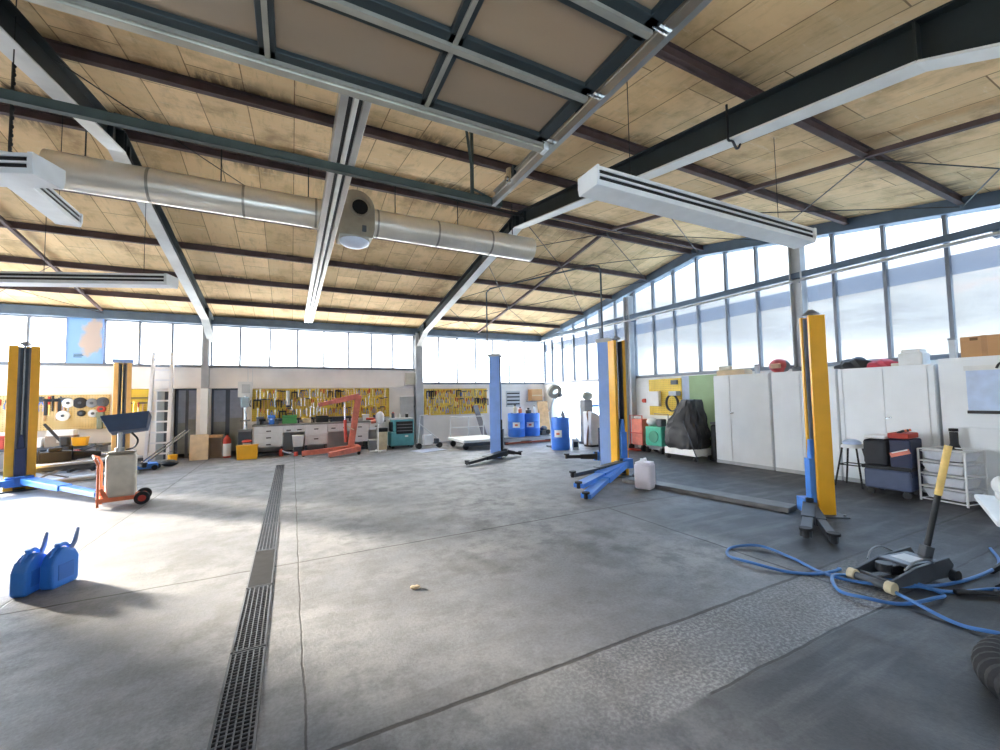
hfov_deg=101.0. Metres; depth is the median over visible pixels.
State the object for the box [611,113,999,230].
strut
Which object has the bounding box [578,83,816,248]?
fluorescent light
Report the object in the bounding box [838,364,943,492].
tall cabinet
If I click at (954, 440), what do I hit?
bottle
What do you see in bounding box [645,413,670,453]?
machine
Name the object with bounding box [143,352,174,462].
ladder
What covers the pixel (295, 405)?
board
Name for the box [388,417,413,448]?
machine
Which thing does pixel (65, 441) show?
stand
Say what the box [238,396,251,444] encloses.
press
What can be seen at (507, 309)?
rod
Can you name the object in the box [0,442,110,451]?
countertop
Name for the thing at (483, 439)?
trolley
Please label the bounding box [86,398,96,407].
disc
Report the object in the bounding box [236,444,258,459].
bin
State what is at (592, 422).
machine
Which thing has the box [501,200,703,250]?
ceiling beam
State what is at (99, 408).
disc
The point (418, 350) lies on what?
steel column
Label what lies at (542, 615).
floor
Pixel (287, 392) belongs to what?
lamp
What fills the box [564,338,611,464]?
lift post
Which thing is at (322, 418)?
box
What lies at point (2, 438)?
box
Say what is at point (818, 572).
air hose
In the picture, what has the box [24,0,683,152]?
door
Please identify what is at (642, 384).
wall
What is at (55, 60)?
rod
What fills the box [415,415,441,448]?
trolley
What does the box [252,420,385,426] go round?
countertop
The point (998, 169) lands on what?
rod
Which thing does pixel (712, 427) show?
stand
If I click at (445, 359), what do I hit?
window
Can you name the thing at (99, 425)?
gun
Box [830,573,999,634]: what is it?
air hose
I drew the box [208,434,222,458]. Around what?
wooden crate
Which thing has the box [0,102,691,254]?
ceiling beam
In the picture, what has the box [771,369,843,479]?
tall cabinet
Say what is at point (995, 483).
grinder
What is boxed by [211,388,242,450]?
door
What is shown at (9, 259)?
ceiling beam
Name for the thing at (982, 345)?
cardboard box
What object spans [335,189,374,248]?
fan
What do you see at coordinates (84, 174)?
ventilation duct
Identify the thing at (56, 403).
hammer
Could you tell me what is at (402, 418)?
shelf
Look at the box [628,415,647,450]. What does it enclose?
tool cart
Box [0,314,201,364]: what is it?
window
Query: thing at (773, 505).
channel
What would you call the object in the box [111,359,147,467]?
lift post
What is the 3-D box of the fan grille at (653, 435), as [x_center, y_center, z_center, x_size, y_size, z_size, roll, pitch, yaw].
[4.149,1.668,11.149,0.020,0.320,0.320,1,-3,-27]
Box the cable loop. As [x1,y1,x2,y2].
[725,104,740,149]
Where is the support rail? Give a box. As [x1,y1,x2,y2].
[0,88,501,207]
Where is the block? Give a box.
[947,338,957,357]
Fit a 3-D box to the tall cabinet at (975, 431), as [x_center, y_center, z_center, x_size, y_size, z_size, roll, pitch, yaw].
[7.184,0.752,5.799,0.536,2.060,1.250,1,-3,-27]
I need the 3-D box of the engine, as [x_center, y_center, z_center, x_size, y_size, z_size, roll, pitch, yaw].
[1.570,1.956,14.631,0.338,0.328,0.260,1,-3,-27]
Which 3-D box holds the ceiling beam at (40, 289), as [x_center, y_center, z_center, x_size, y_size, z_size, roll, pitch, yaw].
[-4.864,-1.934,12.394,16.250,0.120,0.070,1,-3,-27]
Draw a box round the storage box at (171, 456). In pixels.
[167,451,177,459]
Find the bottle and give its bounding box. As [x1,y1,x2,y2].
[948,428,962,462]
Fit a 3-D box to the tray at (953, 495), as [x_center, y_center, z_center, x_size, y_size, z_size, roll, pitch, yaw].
[6.422,1.687,5.845,0.494,0.125,0.534,1,-3,-27]
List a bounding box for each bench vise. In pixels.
[256,417,263,424]
[268,415,274,423]
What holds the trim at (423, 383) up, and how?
attached to the wall at (50, 376)
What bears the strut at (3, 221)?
attached to the ceiling beam at (15, 225)
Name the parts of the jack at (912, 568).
carry handle, lift arm, frame, carry handle, handle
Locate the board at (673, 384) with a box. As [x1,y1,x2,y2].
[649,378,681,415]
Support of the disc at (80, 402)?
attached to the board at (75, 421)
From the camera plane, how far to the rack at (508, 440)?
14.02 m
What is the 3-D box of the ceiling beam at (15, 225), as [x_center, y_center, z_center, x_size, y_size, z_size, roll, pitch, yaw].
[-3.549,-2.594,9.800,16.250,0.120,0.070,1,-3,-27]
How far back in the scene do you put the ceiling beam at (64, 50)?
4.69 m
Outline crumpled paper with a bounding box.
[410,585,419,588]
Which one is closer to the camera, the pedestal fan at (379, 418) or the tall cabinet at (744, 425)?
the tall cabinet at (744, 425)
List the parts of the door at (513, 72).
pane, pane, pane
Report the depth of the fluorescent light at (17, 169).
3.32 m
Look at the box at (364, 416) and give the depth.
13.28 m
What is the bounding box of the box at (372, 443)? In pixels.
[368,439,376,449]
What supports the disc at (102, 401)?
attached to the board at (75, 421)
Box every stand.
[43,424,96,472]
[710,422,716,461]
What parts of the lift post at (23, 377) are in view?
plate, guide rail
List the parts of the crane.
leg, leg, ram rod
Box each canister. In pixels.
[104,453,137,497]
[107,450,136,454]
[634,457,655,489]
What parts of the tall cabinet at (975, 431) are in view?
door, door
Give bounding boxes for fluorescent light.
[0,0,65,189]
[0,62,82,226]
[0,205,178,288]
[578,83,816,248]
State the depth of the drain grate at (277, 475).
8.70 m
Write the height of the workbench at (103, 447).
0.580 m
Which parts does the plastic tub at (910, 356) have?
lid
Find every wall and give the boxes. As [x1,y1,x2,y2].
[0,341,546,471]
[173,389,211,451]
[544,360,937,456]
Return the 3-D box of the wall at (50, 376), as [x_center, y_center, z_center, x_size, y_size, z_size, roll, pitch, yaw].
[-5.483,0.350,13.579,16.650,4.120,0.260,1,-3,-27]
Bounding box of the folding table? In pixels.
[974,494,999,586]
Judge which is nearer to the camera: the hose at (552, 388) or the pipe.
the pipe
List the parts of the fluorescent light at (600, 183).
hanging chain, trim rail, hanging chain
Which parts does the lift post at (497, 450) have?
guide rail, arm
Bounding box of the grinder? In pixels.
[991,476,999,500]
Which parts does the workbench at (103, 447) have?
panel, leg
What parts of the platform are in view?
edge rail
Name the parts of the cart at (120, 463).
cart frame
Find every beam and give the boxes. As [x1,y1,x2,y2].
[0,0,214,341]
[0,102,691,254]
[0,220,611,298]
[0,255,582,314]
[0,286,559,328]
[43,37,577,187]
[53,189,646,279]
[416,0,999,346]
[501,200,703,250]
[540,221,999,341]
[571,125,848,224]
[655,41,964,204]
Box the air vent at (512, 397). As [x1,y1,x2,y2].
[506,391,519,406]
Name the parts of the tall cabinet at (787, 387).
door, door, door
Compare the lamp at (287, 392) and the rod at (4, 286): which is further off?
the lamp at (287, 392)
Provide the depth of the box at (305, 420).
12.51 m
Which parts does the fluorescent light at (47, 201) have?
hanging chain, hanging chain, trim rail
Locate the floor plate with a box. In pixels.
[413,448,446,452]
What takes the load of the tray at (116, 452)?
on the cart at (120, 463)
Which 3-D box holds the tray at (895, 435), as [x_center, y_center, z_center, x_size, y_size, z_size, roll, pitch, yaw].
[6.122,0.916,6.269,0.420,0.080,0.240,1,-3,-30]
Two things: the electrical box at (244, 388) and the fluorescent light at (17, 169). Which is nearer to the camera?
the fluorescent light at (17, 169)
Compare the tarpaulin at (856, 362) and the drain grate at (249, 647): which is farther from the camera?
the tarpaulin at (856, 362)
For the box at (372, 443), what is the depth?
12.90 m
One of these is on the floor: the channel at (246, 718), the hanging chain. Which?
the channel at (246, 718)
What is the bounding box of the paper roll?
[718,366,732,369]
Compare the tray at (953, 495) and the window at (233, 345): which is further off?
the window at (233, 345)
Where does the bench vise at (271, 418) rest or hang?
on the workbench at (315, 433)
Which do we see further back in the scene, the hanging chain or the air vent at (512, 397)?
the air vent at (512, 397)
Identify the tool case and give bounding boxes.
[282,413,296,423]
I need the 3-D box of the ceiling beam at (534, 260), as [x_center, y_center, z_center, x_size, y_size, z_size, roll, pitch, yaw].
[-2.892,-2.924,8.503,16.250,0.120,0.070,1,-3,-27]
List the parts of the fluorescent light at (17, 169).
hanging chain, trim rail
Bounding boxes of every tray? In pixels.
[100,411,151,434]
[716,369,751,375]
[887,432,917,438]
[920,449,981,462]
[921,461,982,475]
[922,473,982,488]
[922,486,984,501]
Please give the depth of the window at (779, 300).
10.52 m
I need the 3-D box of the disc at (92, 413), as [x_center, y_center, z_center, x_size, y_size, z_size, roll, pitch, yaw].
[-10.565,0.998,10.708,0.200,0.200,0.070,1,-3,-27]
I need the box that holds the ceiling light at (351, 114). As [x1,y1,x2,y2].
[304,93,371,322]
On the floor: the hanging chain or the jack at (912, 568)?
the jack at (912, 568)
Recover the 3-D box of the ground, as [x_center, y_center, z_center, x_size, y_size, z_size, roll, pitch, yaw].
[22.155,2.593,22.253,40.350,0.300,80.000,1,-3,-27]
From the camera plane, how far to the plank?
15.10 m
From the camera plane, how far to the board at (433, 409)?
15.23 m
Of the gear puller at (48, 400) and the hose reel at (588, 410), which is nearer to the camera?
the gear puller at (48, 400)
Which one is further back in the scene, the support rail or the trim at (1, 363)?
the trim at (1, 363)
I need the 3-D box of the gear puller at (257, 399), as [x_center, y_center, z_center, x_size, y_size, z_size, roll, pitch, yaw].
[-7.296,0.847,12.396,0.213,0.343,0.030,1,-3,-27]
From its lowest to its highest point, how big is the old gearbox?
0.326 m
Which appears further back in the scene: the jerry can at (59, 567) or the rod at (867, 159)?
the rod at (867, 159)
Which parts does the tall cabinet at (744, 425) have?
door, door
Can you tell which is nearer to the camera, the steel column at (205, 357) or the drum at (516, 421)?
the steel column at (205, 357)
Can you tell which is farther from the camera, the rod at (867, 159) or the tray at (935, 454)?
the tray at (935, 454)
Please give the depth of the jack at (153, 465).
10.07 m
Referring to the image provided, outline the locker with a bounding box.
[155,391,168,461]
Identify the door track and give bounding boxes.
[492,0,711,206]
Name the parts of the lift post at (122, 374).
guide rail, arm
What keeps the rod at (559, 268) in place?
attached to the beam at (955, 32)
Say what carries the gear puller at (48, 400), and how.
hanging from the board at (75, 421)
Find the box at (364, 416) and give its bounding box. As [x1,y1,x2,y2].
[362,414,368,420]
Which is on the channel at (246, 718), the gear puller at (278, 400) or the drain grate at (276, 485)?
the drain grate at (276, 485)
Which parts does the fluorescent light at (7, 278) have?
hanging chain, trim rail, hanging chain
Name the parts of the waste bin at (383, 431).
lid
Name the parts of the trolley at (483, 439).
rail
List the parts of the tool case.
case lid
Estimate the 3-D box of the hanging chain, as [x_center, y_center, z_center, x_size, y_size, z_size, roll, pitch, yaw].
[-4.555,-2.526,3.857,0.026,1.056,0.024,-2,-3,15]
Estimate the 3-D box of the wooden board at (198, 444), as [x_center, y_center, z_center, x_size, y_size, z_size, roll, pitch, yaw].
[-8.308,1.996,11.389,0.420,0.698,0.096,1,-3,-27]
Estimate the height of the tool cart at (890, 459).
1.006 m
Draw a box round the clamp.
[279,449,297,455]
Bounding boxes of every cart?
[92,411,151,507]
[861,429,924,498]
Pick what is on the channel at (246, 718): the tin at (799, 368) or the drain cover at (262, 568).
the drain cover at (262, 568)
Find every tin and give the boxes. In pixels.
[754,364,759,373]
[792,366,801,370]
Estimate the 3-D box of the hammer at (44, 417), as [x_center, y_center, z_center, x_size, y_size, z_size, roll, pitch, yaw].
[-11.393,0.874,10.325,0.246,0.544,0.032,1,-3,-27]
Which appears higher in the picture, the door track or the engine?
the door track
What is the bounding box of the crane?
[302,393,361,457]
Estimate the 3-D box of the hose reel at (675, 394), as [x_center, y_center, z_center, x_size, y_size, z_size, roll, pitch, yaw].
[4.678,0.716,11.183,0.180,0.554,0.408,1,-3,-27]
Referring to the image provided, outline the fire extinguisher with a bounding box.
[223,434,230,457]
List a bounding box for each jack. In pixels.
[137,430,189,469]
[846,445,961,594]
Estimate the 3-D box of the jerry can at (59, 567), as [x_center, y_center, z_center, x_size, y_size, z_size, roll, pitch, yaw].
[-3.919,1.636,3.699,0.116,0.458,0.291,-1,-3,-3]
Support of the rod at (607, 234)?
attached to the ceiling beam at (534, 260)
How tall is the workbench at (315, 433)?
0.910 m
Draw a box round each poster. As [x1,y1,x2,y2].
[66,317,103,363]
[963,362,999,413]
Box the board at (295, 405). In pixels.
[252,388,388,421]
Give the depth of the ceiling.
5.89 m
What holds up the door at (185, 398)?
in the wall at (175, 389)
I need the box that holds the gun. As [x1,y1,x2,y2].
[96,412,104,428]
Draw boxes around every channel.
[211,468,284,749]
[622,477,796,512]
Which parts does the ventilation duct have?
hanger rod, hanger rod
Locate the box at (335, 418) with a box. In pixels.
[332,416,343,421]
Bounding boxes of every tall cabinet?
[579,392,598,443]
[713,373,775,469]
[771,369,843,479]
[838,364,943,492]
[938,355,999,495]
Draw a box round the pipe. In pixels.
[486,265,602,353]
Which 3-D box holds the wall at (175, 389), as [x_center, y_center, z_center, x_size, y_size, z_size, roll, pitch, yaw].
[-9.055,1.151,13.151,2.700,2.600,2.280,1,-3,-27]
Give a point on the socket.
(925, 550)
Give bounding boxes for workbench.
[0,442,110,468]
[252,420,385,456]
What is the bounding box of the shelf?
[388,417,413,419]
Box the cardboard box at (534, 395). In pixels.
[526,389,542,401]
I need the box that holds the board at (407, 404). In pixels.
[400,397,415,417]
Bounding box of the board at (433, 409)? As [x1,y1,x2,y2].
[424,388,486,414]
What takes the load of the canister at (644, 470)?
on the floor
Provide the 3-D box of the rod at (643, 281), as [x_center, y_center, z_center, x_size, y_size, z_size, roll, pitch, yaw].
[2.309,-2.450,12.751,4.224,0.518,0.016,-2,-3,17]
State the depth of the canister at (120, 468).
6.44 m
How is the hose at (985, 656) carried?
on the floor
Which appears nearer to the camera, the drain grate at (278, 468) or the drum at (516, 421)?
the drain grate at (278, 468)
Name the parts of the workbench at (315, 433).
drawer, drawer, drawer, drawer, drawer, bench frame, drawer, drawer, drawer, drawer, drawer, drawer, drawer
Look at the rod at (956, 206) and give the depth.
6.80 m
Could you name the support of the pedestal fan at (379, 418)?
on the floor
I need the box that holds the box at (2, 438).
[0,436,4,449]
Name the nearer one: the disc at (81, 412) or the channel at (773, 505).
the channel at (773, 505)
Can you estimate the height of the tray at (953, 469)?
0.125 m
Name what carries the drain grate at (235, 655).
on the channel at (246, 718)
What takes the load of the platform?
on the floor
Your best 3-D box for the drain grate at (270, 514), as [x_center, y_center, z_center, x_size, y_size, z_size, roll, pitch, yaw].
[-3.225,1.961,5.834,0.196,0.008,1.058,1,-3,-27]
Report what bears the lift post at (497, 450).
on the floor
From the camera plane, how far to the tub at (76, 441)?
10.06 m
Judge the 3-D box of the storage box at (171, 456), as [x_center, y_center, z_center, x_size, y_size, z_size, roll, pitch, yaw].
[-8.665,2.169,10.917,0.231,0.317,0.220,1,-3,-27]
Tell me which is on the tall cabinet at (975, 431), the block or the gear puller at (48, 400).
the block
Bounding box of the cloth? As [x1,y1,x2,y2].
[242,439,251,444]
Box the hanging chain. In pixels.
[8,64,16,151]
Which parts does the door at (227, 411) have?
glass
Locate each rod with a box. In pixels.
[4,286,101,312]
[55,60,310,229]
[434,309,508,327]
[459,268,560,298]
[477,316,582,334]
[511,281,644,308]
[529,226,561,267]
[536,233,605,246]
[562,269,583,314]
[564,252,696,267]
[606,233,759,240]
[607,234,646,280]
[672,219,697,252]
[760,206,959,212]
[791,159,866,220]
[867,159,999,168]
[962,169,999,206]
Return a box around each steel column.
[201,326,209,388]
[414,333,423,443]
[623,296,637,447]
[787,246,807,366]
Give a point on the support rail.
(7, 96)
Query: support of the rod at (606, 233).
attached to the ceiling beam at (64, 50)
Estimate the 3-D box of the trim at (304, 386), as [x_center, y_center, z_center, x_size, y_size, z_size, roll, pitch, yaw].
[-7.792,0.372,12.238,10.920,0.045,0.070,1,-3,-27]
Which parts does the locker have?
door, dark door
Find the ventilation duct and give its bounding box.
[39,129,535,261]
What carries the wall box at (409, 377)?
attached to the wall at (50, 376)
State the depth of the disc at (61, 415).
10.44 m
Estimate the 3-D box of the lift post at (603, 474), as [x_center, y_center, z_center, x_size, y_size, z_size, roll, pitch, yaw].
[1.799,0.577,7.457,0.590,2.770,2.499,-3,-4,35]
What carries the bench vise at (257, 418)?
on the workbench at (315, 433)
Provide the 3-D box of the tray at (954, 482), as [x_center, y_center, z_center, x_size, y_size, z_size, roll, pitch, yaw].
[6.419,1.507,5.854,0.494,0.125,0.534,1,-3,-27]
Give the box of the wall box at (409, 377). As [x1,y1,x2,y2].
[404,372,415,385]
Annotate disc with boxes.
[56,411,69,420]
[62,398,72,407]
[73,397,86,407]
[77,410,85,415]
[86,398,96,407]
[88,410,97,416]
[97,397,108,406]
[97,406,105,411]
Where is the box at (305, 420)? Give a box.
[302,418,310,422]
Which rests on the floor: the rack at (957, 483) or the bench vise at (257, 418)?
the rack at (957, 483)
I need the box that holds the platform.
[36,455,142,481]
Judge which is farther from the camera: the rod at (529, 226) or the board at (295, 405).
the board at (295, 405)
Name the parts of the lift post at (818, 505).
guide rail, arm, plate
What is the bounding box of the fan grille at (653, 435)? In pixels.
[649,431,657,442]
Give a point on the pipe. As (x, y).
(598, 266)
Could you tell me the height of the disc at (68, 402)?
0.240 m
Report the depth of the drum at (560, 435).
12.13 m
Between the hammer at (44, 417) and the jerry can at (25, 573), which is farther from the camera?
the hammer at (44, 417)
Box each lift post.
[0,341,95,496]
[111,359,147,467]
[464,353,522,464]
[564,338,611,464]
[569,336,633,498]
[797,310,850,543]
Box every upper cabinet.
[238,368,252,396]
[647,391,660,405]
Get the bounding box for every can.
[9,532,48,597]
[39,527,79,589]
[572,438,578,448]
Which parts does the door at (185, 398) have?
glass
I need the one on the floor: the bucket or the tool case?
the bucket
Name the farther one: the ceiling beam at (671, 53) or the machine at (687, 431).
the machine at (687, 431)
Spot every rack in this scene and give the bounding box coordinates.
[504,435,550,444]
[916,446,988,507]
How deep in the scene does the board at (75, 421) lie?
10.52 m
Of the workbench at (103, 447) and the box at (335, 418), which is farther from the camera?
the box at (335, 418)
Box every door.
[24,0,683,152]
[175,389,196,457]
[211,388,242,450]
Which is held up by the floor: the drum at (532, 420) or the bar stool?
the bar stool
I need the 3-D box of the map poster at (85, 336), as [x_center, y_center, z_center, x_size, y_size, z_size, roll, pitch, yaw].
[-10.812,-0.888,10.755,0.710,1.200,0.020,1,-3,-27]
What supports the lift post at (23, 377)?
on the floor
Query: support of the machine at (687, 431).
on the floor
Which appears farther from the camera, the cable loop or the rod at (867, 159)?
the rod at (867, 159)
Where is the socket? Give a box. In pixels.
[917,543,934,557]
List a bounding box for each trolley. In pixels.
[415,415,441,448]
[448,416,489,449]
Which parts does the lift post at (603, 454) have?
arm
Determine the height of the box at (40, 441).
0.220 m
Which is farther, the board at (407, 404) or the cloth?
the board at (407, 404)
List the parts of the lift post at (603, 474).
guide rail, plate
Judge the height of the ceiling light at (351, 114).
1.041 m
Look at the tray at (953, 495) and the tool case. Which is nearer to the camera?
the tray at (953, 495)
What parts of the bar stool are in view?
leg, leg, seat, leg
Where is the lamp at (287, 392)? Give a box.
[286,391,289,406]
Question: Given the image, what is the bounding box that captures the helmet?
[769,359,790,371]
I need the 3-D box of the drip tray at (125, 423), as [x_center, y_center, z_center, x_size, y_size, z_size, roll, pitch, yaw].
[-6.021,0.776,6.655,0.592,0.385,0.427,1,-4,-37]
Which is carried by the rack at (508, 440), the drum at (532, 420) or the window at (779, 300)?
the drum at (532, 420)
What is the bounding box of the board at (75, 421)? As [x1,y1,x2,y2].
[0,394,109,431]
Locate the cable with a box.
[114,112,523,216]
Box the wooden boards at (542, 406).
[537,401,549,429]
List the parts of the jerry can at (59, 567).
handle, panel, spout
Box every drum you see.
[508,413,524,436]
[525,413,539,435]
[551,417,569,449]
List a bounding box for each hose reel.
[586,410,589,445]
[665,391,680,411]
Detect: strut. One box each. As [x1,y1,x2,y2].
[0,215,102,310]
[477,236,600,332]
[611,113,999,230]
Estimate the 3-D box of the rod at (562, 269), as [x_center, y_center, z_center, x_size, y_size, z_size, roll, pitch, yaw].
[2.309,-2.450,12.751,0.016,0.518,4.224,-2,-3,19]
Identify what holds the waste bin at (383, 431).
on the floor
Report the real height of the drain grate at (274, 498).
0.008 m
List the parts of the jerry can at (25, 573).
handle, panel, spout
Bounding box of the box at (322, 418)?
[316,415,327,421]
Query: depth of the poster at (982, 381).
5.85 m
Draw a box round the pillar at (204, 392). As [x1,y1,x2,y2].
[200,388,209,433]
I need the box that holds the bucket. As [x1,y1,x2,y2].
[292,435,303,454]
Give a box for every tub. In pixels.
[71,436,89,445]
[891,349,929,365]
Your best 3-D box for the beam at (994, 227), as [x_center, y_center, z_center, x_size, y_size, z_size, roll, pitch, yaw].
[5.076,-1.857,10.421,0.239,0.210,14.800,1,-3,-27]
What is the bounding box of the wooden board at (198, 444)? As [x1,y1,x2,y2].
[189,434,208,460]
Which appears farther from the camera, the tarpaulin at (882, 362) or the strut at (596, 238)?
the strut at (596, 238)
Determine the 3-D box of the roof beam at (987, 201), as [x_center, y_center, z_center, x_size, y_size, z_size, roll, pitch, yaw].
[5.197,-2.570,10.637,0.280,1.488,15.000,1,-3,-27]
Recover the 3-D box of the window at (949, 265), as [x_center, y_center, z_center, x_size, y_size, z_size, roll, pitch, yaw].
[7.410,-1.639,6.234,0.100,2.674,5.110,1,-3,-27]
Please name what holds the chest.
on the workbench at (103, 447)
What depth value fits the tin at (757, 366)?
8.90 m
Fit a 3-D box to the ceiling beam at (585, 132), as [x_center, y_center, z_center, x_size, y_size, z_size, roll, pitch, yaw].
[-0.676,-2.944,4.114,16.250,0.120,0.070,1,-3,-27]
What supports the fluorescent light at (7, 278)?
hanging from the ceiling
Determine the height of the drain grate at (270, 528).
0.008 m
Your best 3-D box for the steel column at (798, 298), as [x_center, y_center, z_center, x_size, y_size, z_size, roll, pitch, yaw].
[6.103,-0.367,8.334,0.200,4.600,0.220,1,-3,-27]
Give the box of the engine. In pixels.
[540,426,549,434]
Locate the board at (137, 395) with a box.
[131,389,148,412]
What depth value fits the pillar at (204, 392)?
11.65 m
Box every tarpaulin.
[834,356,871,368]
[866,358,897,367]
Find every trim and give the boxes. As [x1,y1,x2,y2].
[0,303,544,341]
[0,362,414,369]
[0,386,415,389]
[423,383,543,383]
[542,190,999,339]
[544,354,960,383]
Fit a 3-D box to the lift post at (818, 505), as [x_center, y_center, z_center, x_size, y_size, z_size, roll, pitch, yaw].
[3.849,0.451,4.971,0.538,2.690,1.755,-3,-4,35]
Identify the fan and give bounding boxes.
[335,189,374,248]
[369,411,386,451]
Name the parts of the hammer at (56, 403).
handle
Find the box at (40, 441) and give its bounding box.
[37,438,44,447]
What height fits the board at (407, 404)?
0.740 m
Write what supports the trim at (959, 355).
attached to the wall at (642, 384)
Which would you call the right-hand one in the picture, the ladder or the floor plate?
the floor plate
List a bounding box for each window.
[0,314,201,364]
[210,325,413,368]
[423,336,543,382]
[543,293,631,382]
[632,247,793,376]
[807,215,999,362]
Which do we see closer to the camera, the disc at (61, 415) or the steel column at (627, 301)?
the disc at (61, 415)
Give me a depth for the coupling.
3.17 m
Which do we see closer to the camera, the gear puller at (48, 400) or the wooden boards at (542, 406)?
the gear puller at (48, 400)
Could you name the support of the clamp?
on the floor
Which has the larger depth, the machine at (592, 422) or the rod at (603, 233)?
the machine at (592, 422)
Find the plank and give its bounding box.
[473,405,486,434]
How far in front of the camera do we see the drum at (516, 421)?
13.96 m
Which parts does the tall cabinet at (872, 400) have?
door, door, door, door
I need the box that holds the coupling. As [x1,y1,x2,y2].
[953,589,999,595]
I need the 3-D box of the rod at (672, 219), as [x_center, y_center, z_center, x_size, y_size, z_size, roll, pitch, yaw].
[4.125,-3.067,9.162,0.016,0.310,3.486,-3,-4,34]
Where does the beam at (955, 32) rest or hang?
on the steel column at (418, 350)
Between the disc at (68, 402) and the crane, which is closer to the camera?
the disc at (68, 402)
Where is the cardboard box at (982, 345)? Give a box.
[960,334,999,357]
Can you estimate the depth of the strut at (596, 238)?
11.44 m
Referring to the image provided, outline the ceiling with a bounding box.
[0,0,999,335]
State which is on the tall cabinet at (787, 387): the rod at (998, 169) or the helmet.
the helmet
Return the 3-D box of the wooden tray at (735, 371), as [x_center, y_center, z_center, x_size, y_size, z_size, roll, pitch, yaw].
[5.323,-0.058,9.386,0.280,0.120,0.670,1,-3,-27]
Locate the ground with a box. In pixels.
[557,406,598,437]
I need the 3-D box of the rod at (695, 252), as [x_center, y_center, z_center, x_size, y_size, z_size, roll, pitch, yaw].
[3.351,-2.973,10.695,3.486,0.310,0.016,-1,-3,3]
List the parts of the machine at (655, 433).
air tank, motor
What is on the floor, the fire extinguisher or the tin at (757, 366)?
the fire extinguisher
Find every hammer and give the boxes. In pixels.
[39,399,47,420]
[50,399,62,420]
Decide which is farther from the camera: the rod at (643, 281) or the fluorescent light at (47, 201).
the rod at (643, 281)
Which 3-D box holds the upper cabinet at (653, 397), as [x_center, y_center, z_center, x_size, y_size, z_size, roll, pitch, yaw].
[4.401,0.677,11.809,0.112,0.420,0.440,1,-3,-27]
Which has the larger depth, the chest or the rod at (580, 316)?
the rod at (580, 316)
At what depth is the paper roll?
9.55 m
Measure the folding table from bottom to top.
0.621 m
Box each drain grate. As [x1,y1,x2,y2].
[207,646,265,749]
[230,584,271,653]
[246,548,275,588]
[255,522,278,551]
[262,504,280,524]
[266,490,281,505]
[270,480,282,490]
[272,471,283,480]
[274,464,284,471]
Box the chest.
[44,429,78,446]
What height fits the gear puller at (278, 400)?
0.279 m
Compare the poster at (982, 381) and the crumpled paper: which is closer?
the crumpled paper
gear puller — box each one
[43,396,60,415]
[253,397,260,408]
[275,399,281,407]
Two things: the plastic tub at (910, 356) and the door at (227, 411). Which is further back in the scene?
the door at (227, 411)
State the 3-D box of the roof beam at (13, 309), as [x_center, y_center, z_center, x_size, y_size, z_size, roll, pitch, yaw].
[-5.421,-1.558,13.492,16.250,0.240,0.160,1,-3,-27]
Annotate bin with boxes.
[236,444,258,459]
[379,427,387,449]
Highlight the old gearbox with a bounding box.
[36,447,109,463]
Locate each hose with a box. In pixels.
[725,544,999,587]
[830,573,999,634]
[971,634,999,699]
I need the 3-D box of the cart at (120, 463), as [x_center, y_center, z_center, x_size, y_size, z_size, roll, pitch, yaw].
[-6.014,1.317,6.584,0.715,1.472,0.492,1,-4,-37]
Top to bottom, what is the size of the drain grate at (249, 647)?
0.008 m
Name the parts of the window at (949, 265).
frame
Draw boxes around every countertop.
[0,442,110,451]
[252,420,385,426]
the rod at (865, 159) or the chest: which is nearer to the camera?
the rod at (865, 159)
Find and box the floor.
[0,437,999,749]
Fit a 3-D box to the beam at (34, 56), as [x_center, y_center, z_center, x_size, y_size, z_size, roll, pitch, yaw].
[-5.037,-2.230,5.362,0.180,2.108,14.858,1,-3,-27]
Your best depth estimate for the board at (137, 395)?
11.17 m
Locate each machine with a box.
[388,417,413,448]
[583,411,599,446]
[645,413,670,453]
[665,399,711,461]
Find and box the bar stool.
[835,439,863,488]
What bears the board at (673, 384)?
attached to the wall at (642, 384)
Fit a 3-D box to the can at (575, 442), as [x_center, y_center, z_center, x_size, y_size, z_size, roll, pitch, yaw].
[2.262,2.049,12.348,0.180,0.330,0.124,-1,-3,3]
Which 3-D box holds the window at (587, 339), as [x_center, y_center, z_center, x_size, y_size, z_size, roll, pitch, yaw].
[2.989,-1.092,14.986,0.100,2.656,5.050,1,-3,-27]
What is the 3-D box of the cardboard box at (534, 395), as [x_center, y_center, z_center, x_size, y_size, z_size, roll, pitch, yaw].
[1.414,0.825,16.672,0.600,0.500,0.365,1,-3,-27]

